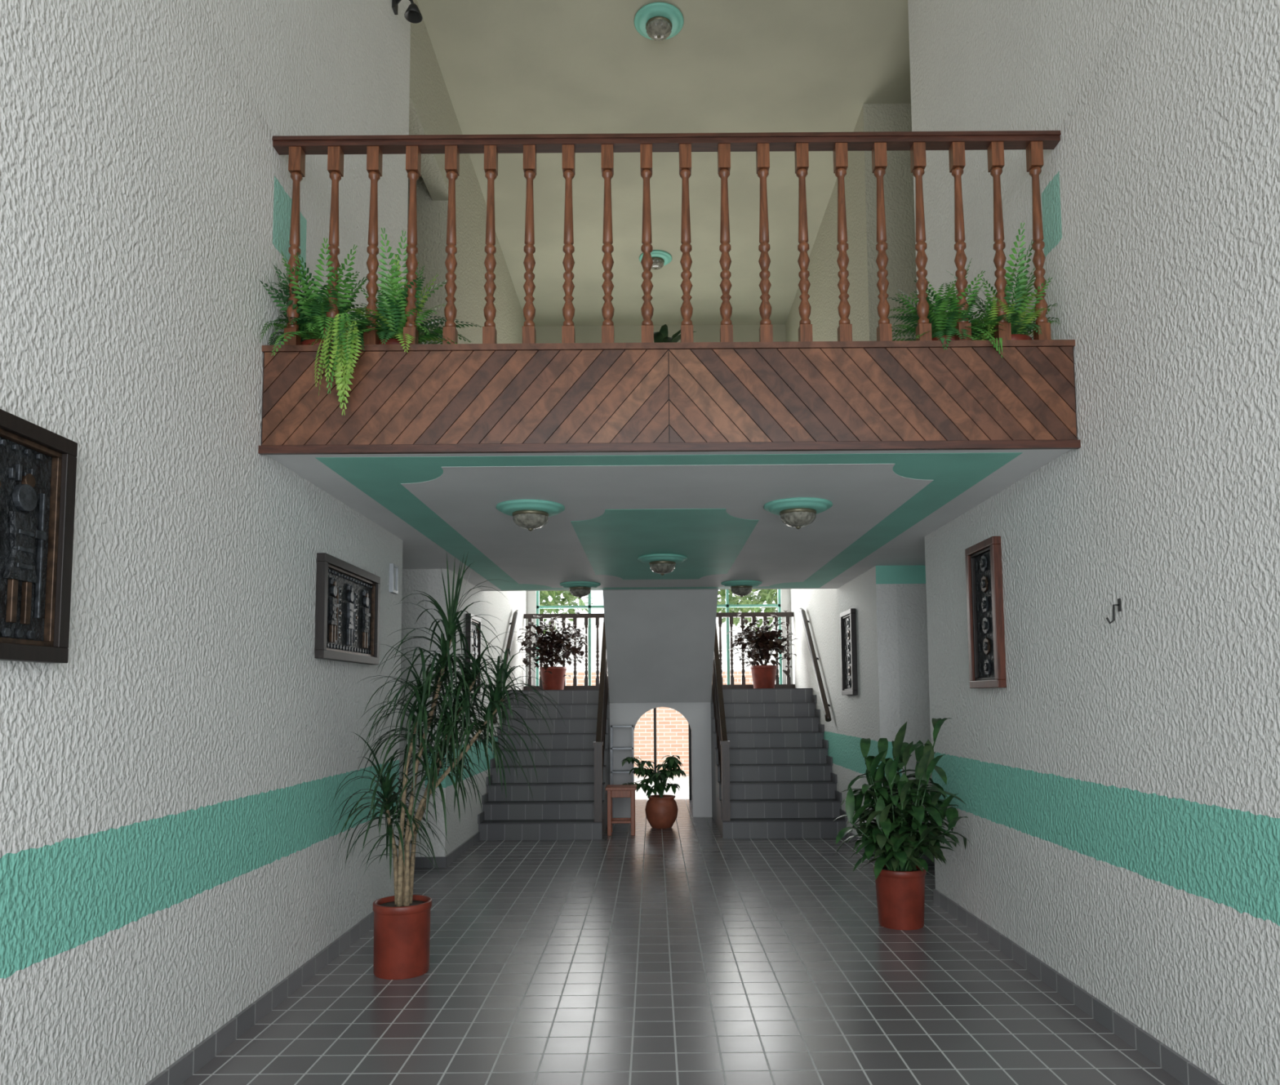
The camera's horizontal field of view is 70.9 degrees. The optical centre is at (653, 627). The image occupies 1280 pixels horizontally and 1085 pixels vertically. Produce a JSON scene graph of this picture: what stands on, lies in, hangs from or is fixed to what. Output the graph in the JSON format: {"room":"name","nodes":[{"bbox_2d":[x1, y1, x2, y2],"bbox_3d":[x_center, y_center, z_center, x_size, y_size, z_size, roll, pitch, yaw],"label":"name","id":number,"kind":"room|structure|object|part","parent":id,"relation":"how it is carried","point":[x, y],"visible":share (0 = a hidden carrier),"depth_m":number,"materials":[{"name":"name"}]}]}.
{"room":"entrance hall","nodes":[
{"label":"entrance hall","id":0,"kind":"room"},
{"bbox_2d":[0,0,526,1084],"bbox_3d":[-2.122,-1.744,6.007,0.200,7.650,16.700,0,-5,0],"label":"wall","id":1,"kind":"structure","parent":0,"point":[169,850],"depth_m":3.88,"materials":[{"name":"paint"}]},
{"bbox_2d":[0,408,77,662],"bbox_3d":[-1.985,-0.291,2.557,0.055,0.750,0.950,0,-5,0],"label":"picture","id":2,"kind":"object","parent":1,"relation":"attached to","point":[38,464],"visible":1,"depth_m":2.88,"materials":[{"name":"brown metal"}]},
{"bbox_2d":[144,911,373,1084],"bbox_3d":[-1.989,1.742,2.196,0.018,0.100,9.650,0,-5,0],"label":"baseboard","id":3,"kind":"structure","parent":1,"relation":"attached to","point":[188,1064],"depth_m":4.46,"materials":[{"name":"tile"}]},
{"bbox_2d":[314,552,380,664],"bbox_3d":[-1.983,-0.090,5.886,0.055,0.630,1.080,0,-5,0],"label":"picture","id":4,"kind":"object","parent":1,"relation":"attached to","point":[348,596],"visible":1,"depth_m":5.80,"materials":[{"name":"brown metal"}]},
{"bbox_2d":[389,563,398,594],"bbox_3d":[-1.998,-0.374,6.922,0.030,0.220,0.140,0,-5,0],"label":"box","id":5,"kind":"object","parent":1,"relation":"attached to","point":[393,568],"visible":1,"depth_m":6.87,"materials":[{"name":"grey metal"}]},
{"bbox_2d":[391,0,422,23],"bbox_3d":[-1.929,-4.893,7.067,0.230,0.192,0.140,0,-5,0],"label":"wall lantern","id":6,"kind":"object","parent":1,"relation":"attached to","point":[412,15],"visible":1,"depth_m":7.07,"materials":[{"name":"black metal"}]},
{"bbox_2d":[445,831,479,866],"bbox_3d":[-1.985,2.310,9.414,0.018,0.100,1.630,0,-5,0],"label":"baseboard","id":7,"kind":"structure","parent":1,"relation":"attached to","point":[462,848],"depth_m":9.31,"materials":[{"name":"tile"}]},
{"bbox_2d":[465,613,481,697],"bbox_3d":[-1.980,0.322,9.906,0.055,0.900,0.600,0,-5,0],"label":"picture","id":8,"kind":"object","parent":1,"relation":"attached to","point":[474,646],"visible":0.49,"depth_m":9.94,"materials":[{"name":"brown metal"}]},
{"bbox_2d":[493,609,519,723],"bbox_3d":[-1.956,0.460,11.867,0.110,1.577,1.887,0,-5,0],"label":"stair handrail","id":9,"kind":"object","parent":1,"relation":"attached to","point":[516,613],"visible":0.54,"depth_m":12.25,"materials":[{"name":"brown wood"}]},
{"bbox_2d":[398,174,432,856],"bbox_3d":[-3.071,-1.502,8.997,1.700,7.650,0.200,0,-5,0],"label":"wall","id":10,"kind":"structure","parent":0,"point":[413,580],"depth_m":8.80,"materials":[{"name":"paint"}]},
{"bbox_2d":[397,856,446,867],"bbox_3d":[-2.935,2.252,8.592,1.918,0.100,0.018,0,-5,0],"label":"baseboard","id":11,"kind":"structure","parent":10,"relation":"attached to","point":[441,861],"depth_m":8.58,"materials":[{"name":"tile"}]},
{"bbox_2d":[525,324,791,794],"bbox_3d":[0.082,-1.097,14.431,4.600,7.650,0.200,0,-5,0],"label":"wall","id":12,"kind":"structure","parent":0,"point":[704,333],"depth_m":14.62,"materials":[{"name":"white paint"}]},
{"bbox_2d":[536,589,782,685],"bbox_3d":[0.085,-0.785,14.381,3.904,3.580,0.050,0,-5,0],"label":"window","id":13,"kind":"structure","parent":12,"relation":"in","point":[726,605],"depth_m":14.31,"materials":[{"name":"teal paint"}]},
{"bbox_2d":[653,707,692,799],"bbox_3d":[0.104,1.966,14.159,1.000,1.500,0.040,0,-5,0],"label":"door","id":14,"kind":"structure","parent":12,"relation":"in","point":[655,708],"depth_m":14.14,"materials":[{"name":"black metal"}]},
{"bbox_2d":[507,688,812,691],"bbox_3d":[0.097,1.011,13.254,4.198,0.182,1.815,0,-5,0],"label":"floor","id":15,"kind":"structure","parent":0,"point":[732,688],"depth_m":12.36,"materials":[{"name":"grey tile"}]},
{"bbox_2d":[516,611,589,689],"bbox_3d":[-1.459,0.349,13.073,1.037,1.132,0.998,0,-5,0],"label":"potted coleus","id":16,"kind":"object","parent":15,"relation":"on","point":[553,677],"visible":0.98,"depth_m":13.00,"materials":[{"name":"plant"}]},
{"bbox_2d":[523,612,795,689],"bbox_3d":[0.093,0.375,13.964,4.198,1.198,0.070,0,-5,0],"label":"balustrade","id":17,"kind":"object","parent":15,"relation":"on","point":[731,615],"visible":0.51,"depth_m":13.95,"materials":[{"name":"brown wood"}]},
{"bbox_2d":[727,609,797,688],"bbox_3d":[1.584,0.314,13.076,1.031,1.159,1.088,0,-5,0],"label":"potted coleus","id":18,"kind":"object","parent":15,"relation":"on","point":[763,676],"visible":0.99,"depth_m":12.99,"materials":[{"name":"plant"}]},
{"bbox_2d":[609,702,711,817],"bbox_3d":[0.103,1.864,13.119,1.376,1.540,1.950,0,-5,0],"label":"wall","id":19,"kind":"structure","parent":0,"point":[698,714],"depth_m":12.16,"materials":[{"name":"white paint"}]},
{"bbox_2d":[602,589,718,702],"bbox_3d":[0.090,0.044,11.532,1.370,1.840,1.800,0,-5,0],"label":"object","id":20,"kind":"structure","parent":19,"relation":"on","point":[660,644],"depth_m":11.34,"materials":[{"name":"white paint"}]},
{"bbox_2d":[417,0,911,326],"bbox_3d":[0.051,-5.665,6.414,8.400,0.200,16.900,0,-5,0],"label":"ceiling","id":21,"kind":"structure","parent":0,"point":[508,67],"depth_m":9.25,"materials":[{"name":"beige paint"}]},
{"bbox_2d":[639,249,671,270],"bbox_3d":[0.035,-5.011,12.381,0.456,0.164,0.456,0,-4,0],"label":"ceiling lamp","id":22,"kind":"object","parent":21,"relation":"attached to","point":[660,259],"depth_m":12.29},
{"bbox_2d":[634,2,684,40],"bbox_3d":[0.053,-5.354,8.045,0.447,0.161,0.447,0,-4,0],"label":"ceiling lamp","id":23,"kind":"object","parent":21,"relation":"attached to","point":[656,21],"depth_m":7.97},
{"bbox_2d":[267,448,1071,591],"bbox_3d":[0.084,-0.931,7.677,8.000,0.500,6.040,0,-5,0],"label":"ceiling","id":24,"kind":"structure","parent":0,"point":[907,548],"depth_m":5.92,"materials":[{"name":"white paint"}]},
{"bbox_2d":[255,237,386,355],"bbox_3d":[-1.672,-1.668,4.895,0.640,0.726,0.883,0,-5,0],"label":"potted fern","id":25,"kind":"object","parent":24,"relation":"on","point":[313,319],"visible":0.48,"depth_m":4.73,"materials":[{"name":"green plant"}]},
{"bbox_2d":[307,227,481,415],"bbox_3d":[-1.388,-1.562,4.909,0.994,1.055,0.954,0,-5,0],"label":"potted fern","id":26,"kind":"object","parent":24,"relation":"on","point":[392,317],"visible":0.55,"depth_m":4.70,"materials":[{"name":"green plant"}]},
{"bbox_2d":[315,452,1022,590],"bbox_3d":[0.085,-0.679,7.657,3.740,0.006,5.840,0,-5,0],"label":"ceiling panel","id":27,"kind":"object","parent":24,"relation":"attached to","point":[708,510],"visible":1,"depth_m":6.06,"materials":[{"name":"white paint"}]},
{"bbox_2d":[495,499,564,531],"bbox_3d":[-0.815,-0.722,5.976,0.456,0.164,0.456,0,-5,0],"label":"ceiling lamp","id":28,"kind":"object","parent":27,"relation":"attached to","point":[530,514],"visible":1,"depth_m":5.87,"materials":[{"name":"teal paint"}]},
{"bbox_2d":[560,581,600,598],"bbox_3d":[-0.813,-0.404,10.013,0.456,0.164,0.456,0,-5,0],"label":"ceiling lamp","id":29,"kind":"object","parent":27,"relation":"attached to","point":[577,588],"visible":1,"depth_m":9.91,"materials":[{"name":"teal paint"}]},
{"bbox_2d":[637,553,687,575],"bbox_3d":[0.086,-0.553,8.169,0.456,0.164,0.456,0,-5,0],"label":"ceiling lamp","id":30,"kind":"object","parent":27,"relation":"attached to","point":[662,564],"visible":1,"depth_m":8.06,"materials":[{"name":"teal paint"}]},
{"bbox_2d":[720,580,761,597],"bbox_3d":[0.987,-0.417,10.013,0.456,0.164,0.456,0,-5,0],"label":"ceiling lamp","id":31,"kind":"object","parent":27,"relation":"attached to","point":[739,588],"visible":1,"depth_m":9.91,"materials":[{"name":"teal paint"}]},
{"bbox_2d":[763,497,832,528],"bbox_3d":[0.965,-0.734,5.976,0.456,0.164,0.456,0,-5,0],"label":"ceiling lamp","id":32,"kind":"object","parent":27,"relation":"attached to","point":[797,513],"visible":1,"depth_m":5.87,"materials":[{"name":"teal paint"}]},
{"bbox_2d":[257,339,1080,454],"bbox_3d":[0.082,-1.180,4.707,4.200,0.570,0.200,0,-4,0],"label":"fascia","id":33,"kind":"object","parent":24,"relation":"attached to","point":[908,395],"depth_m":4.62,"materials":[{"name":"brown wood"}]},
{"bbox_2d":[271,130,1061,345],"bbox_3d":[0.076,-2.053,4.786,4.200,1.184,0.100,0,-5,0],"label":"balustrade","id":34,"kind":"object","parent":33,"relation":"on","point":[1033,142],"visible":0.94,"depth_m":4.78,"materials":[{"name":"brown wood"}]},
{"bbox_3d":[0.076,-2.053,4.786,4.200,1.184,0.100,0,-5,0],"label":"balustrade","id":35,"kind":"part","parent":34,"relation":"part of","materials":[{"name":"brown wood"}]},
{"bbox_2d":[653,324,696,342],"bbox_3d":[0.018,-1.552,5.168,0.472,0.344,0.654,0,-5,0],"label":"potted houseplant","id":36,"kind":"object","parent":24,"relation":"on","point":[661,336],"visible":0.06,"depth_m":5.07,"materials":[{"name":"plant"}]},
{"bbox_2d":[887,257,1028,357],"bbox_3d":[1.564,-1.703,4.878,0.720,0.686,0.715,3,-6,-36],"label":"potted fern","id":37,"kind":"object","parent":24,"relation":"on","point":[943,326],"visible":0.52,"depth_m":4.77,"materials":[{"name":"green plant"}]},
{"bbox_2d":[946,222,1060,340],"bbox_3d":[1.847,-1.775,4.907,0.601,0.723,0.777,0,-5,0],"label":"potted fern","id":38,"kind":"object","parent":24,"relation":"on","point":[1020,325],"visible":0.46,"depth_m":4.79,"materials":[{"name":"green plant"}]},
{"bbox_2d":[180,799,1184,1084],"bbox_3d":[0.105,2.161,5.798,8.400,0.200,16.900,0,-5,0],"label":"floor","id":39,"kind":"structure","parent":0,"point":[684,953],"depth_m":4.93,"materials":[{"name":"tile"}]},
{"bbox_2d":[328,551,564,979],"bbox_3d":[-1.214,0.782,5.400,1.426,2.505,1.015,0,-5,-3],"label":"dracaena","id":40,"kind":"object","parent":39,"relation":"on","point":[402,920],"visible":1,"depth_m":5.31,"materials":[{"name":"plant"}]},
{"bbox_2d":[477,690,609,839],"bbox_3d":[-1.293,1.645,11.281,1.409,1.708,2.050,0,-5,0],"label":"staircase","id":41,"kind":"structure","parent":39,"relation":"on","point":[562,806],"depth_m":11.04,"materials":[{"name":"tile"}]},
{"bbox_2d":[593,617,608,822],"bbox_3d":[-0.638,0.972,11.399,0.110,2.678,2.060,0,-5,0],"label":"balustrade","id":42,"kind":"object","parent":41,"relation":"on","point":[599,744],"visible":0.99,"depth_m":10.72,"materials":[{"name":"brown wood"}]},
{"bbox_2d":[605,784,636,835],"bbox_3d":[-0.375,2.166,10.663,0.360,0.560,0.340,0,-5,0],"label":"wooden stool","id":43,"kind":"object","parent":39,"relation":"on","point":[613,790],"visible":1,"depth_m":10.52,"materials":[{"name":"brown wood"}]},
{"bbox_2d":[610,724,634,817],"bbox_3d":[-0.407,1.927,11.961,0.300,1.240,0.250,0,-5,0],"label":"shelf rack","id":44,"kind":"object","parent":39,"relation":"on","point":[632,747],"visible":0.66,"depth_m":11.87,"materials":[{"name":"grey metal"}]},
{"bbox_2d":[620,755,686,828],"bbox_3d":[-0.006,2.037,11.177,0.830,0.892,0.650,0,-5,0],"label":"plant","id":45,"kind":"object","parent":39,"relation":"on","point":[661,809],"visible":0.98,"depth_m":11.06,"materials":[{"name":"green plant"}]},
{"bbox_2d":[711,688,847,838],"bbox_3d":[1.496,1.626,11.281,1.409,1.708,2.050,0,-5,0],"label":"staircase","id":46,"kind":"structure","parent":39,"relation":"on","point":[783,783],"depth_m":11.05,"materials":[{"name":"tile"}]},
{"bbox_2d":[711,626,730,821],"bbox_3d":[0.832,0.962,11.399,0.110,2.678,2.060,0,-5,0],"label":"balustrade","id":47,"kind":"object","parent":46,"relation":"on","point":[722,744],"visible":0.95,"depth_m":10.82,"materials":[{"name":"brown wood"}]},
{"bbox_2d":[834,717,968,929],"bbox_3d":[1.702,1.366,6.342,0.915,1.449,0.988,0,-5,0],"label":"potted plant","id":48,"kind":"object","parent":39,"relation":"on","point":[901,830],"visible":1,"depth_m":6.22,"materials":[{"name":"green plant"}]},
{"bbox_2d":[785,103,902,837],"bbox_3d":[2.281,-1.334,11.614,0.200,7.650,5.450,0,-5,0],"label":"wall","id":49,"kind":"structure","parent":0,"point":[873,713],"depth_m":9.67,"materials":[{"name":"paint"}]},
{"bbox_2d":[798,607,831,721],"bbox_3d":[2.143,0.432,11.867,0.110,1.577,1.887,0,-5,0],"label":"stair handrail","id":50,"kind":"object","parent":49,"relation":"attached to","point":[825,705],"visible":1,"depth_m":11.67,"materials":[{"name":"brown wood"}]},
{"bbox_2d":[840,608,857,694],"bbox_3d":[2.164,0.281,9.942,0.055,0.930,0.570,0,-5,0],"label":"picture","id":51,"kind":"object","parent":49,"relation":"attached to","point":[847,618],"visible":1,"depth_m":9.92,"materials":[{"name":"metal"}]},
{"bbox_2d":[844,831,881,858],"bbox_3d":[2.197,2.280,9.414,0.018,0.100,1.630,0,-5,0],"label":"baseboard","id":52,"kind":"structure","parent":49,"relation":"attached to","point":[851,833],"depth_m":9.80,"materials":[{"name":"tile"}]},
{"bbox_2d":[882,103,932,822],"bbox_3d":[3.229,-1.546,8.997,1.700,7.650,0.200,0,-5,0],"label":"wall","id":53,"kind":"structure","parent":0,"point":[912,617],"depth_m":9.02,"materials":[{"name":"paint"}]},
{"bbox_2d":[875,564,925,583],"bbox_3d":[3.136,-0.522,8.811,1.900,0.180,0.010,0,-5,0],"label":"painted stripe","id":54,"kind":"object","parent":53,"relation":"attached to","point":[884,574],"visible":0.36,"depth_m":8.81,"materials":[{"name":"paint"}]},
{"bbox_2d":[919,853,934,864],"bbox_3d":[3.147,2.209,8.592,1.918,0.100,0.018,0,-5,0],"label":"baseboard","id":55,"kind":"structure","parent":53,"relation":"attached to","point":[924,856],"depth_m":8.58,"materials":[{"name":"tile"}]},
{"bbox_2d":[907,0,1279,1084],"bbox_3d":[2.276,-2.052,2.492,0.200,7.650,9.650,0,-5,0],"label":"wall","id":56,"kind":"structure","parent":0,"point":[1120,791],"depth_m":4.08,"materials":[{"name":"paint"}]},
{"bbox_2d":[964,536,1006,688],"bbox_3d":[2.162,-0.081,5.853,0.055,0.950,0.500,0,-5,0],"label":"picture","id":57,"kind":"object","parent":56,"relation":"attached to","point":[984,571],"visible":1,"depth_m":5.83,"materials":[{"name":"metal"}]},
{"bbox_2d":[933,888,1224,1084],"bbox_3d":[2.193,1.712,2.196,0.018,0.100,9.650,0,-5,0],"label":"baseboard","id":58,"kind":"structure","parent":56,"relation":"attached to","point":[1186,1072],"depth_m":4.49,"materials":[{"name":"tile"}]},
{"bbox_2d":[1106,598,1121,623],"bbox_3d":[2.155,-0.075,4.208,0.069,0.120,0.020,0,-5,0],"label":"wall hook","id":59,"kind":"object","parent":56,"relation":"attached to","point":[1119,607],"visible":1,"depth_m":4.20,"materials":[{"name":"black metal"}]},
{"label":"outside","id":60,"kind":"structure","parent":0,"visible":0},
{"bbox_2d":[634,775,688,799],"bbox_3d":[0.117,3.838,26.982,28.000,0.180,25.600,0,-5,0],"label":"ground","id":61,"kind":"structure","parent":60,"point":[683,782],"depth_m":16.00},
{"bbox_2d":[539,590,593,633],"bbox_3d":[-3.572,0.552,22.688,4.287,5.763,4.199,0,-5,0],"label":"tree","id":62,"kind":"object","parent":61,"relation":"on","point":[544,595],"visible":0.09,"depth_m":22.19,"materials":[{"name":"green plant"}]},
{"bbox_2d":[538,671,778,775],"bbox_3d":[0.104,2.033,19.024,18.000,2.170,0.250,0,-5,0],"label":"brick wall","id":63,"kind":"structure","parent":61,"relation":"on","point":[672,726],"depth_m":18.89,"materials":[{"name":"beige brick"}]},
{"bbox_2d":[538,620,778,672],"bbox_3d":[0.102,1.790,27.093,18.000,3.920,0.300,0,-5,0],"label":"neighbouring house","id":64,"kind":"structure","parent":61,"relation":"on","point":[737,666],"depth_m":27.03,"materials":[{"name":"white paint"}]},
{"bbox_2d":[716,589,777,633],"bbox_3d":[3.162,0.420,22.673,4.278,5.929,4.178,0,-5,0],"label":"tree","id":65,"kind":"object","parent":61,"relation":"on","point":[767,595],"visible":0.1,"depth_m":22.38,"materials":[{"name":"green plant"}]}
]}

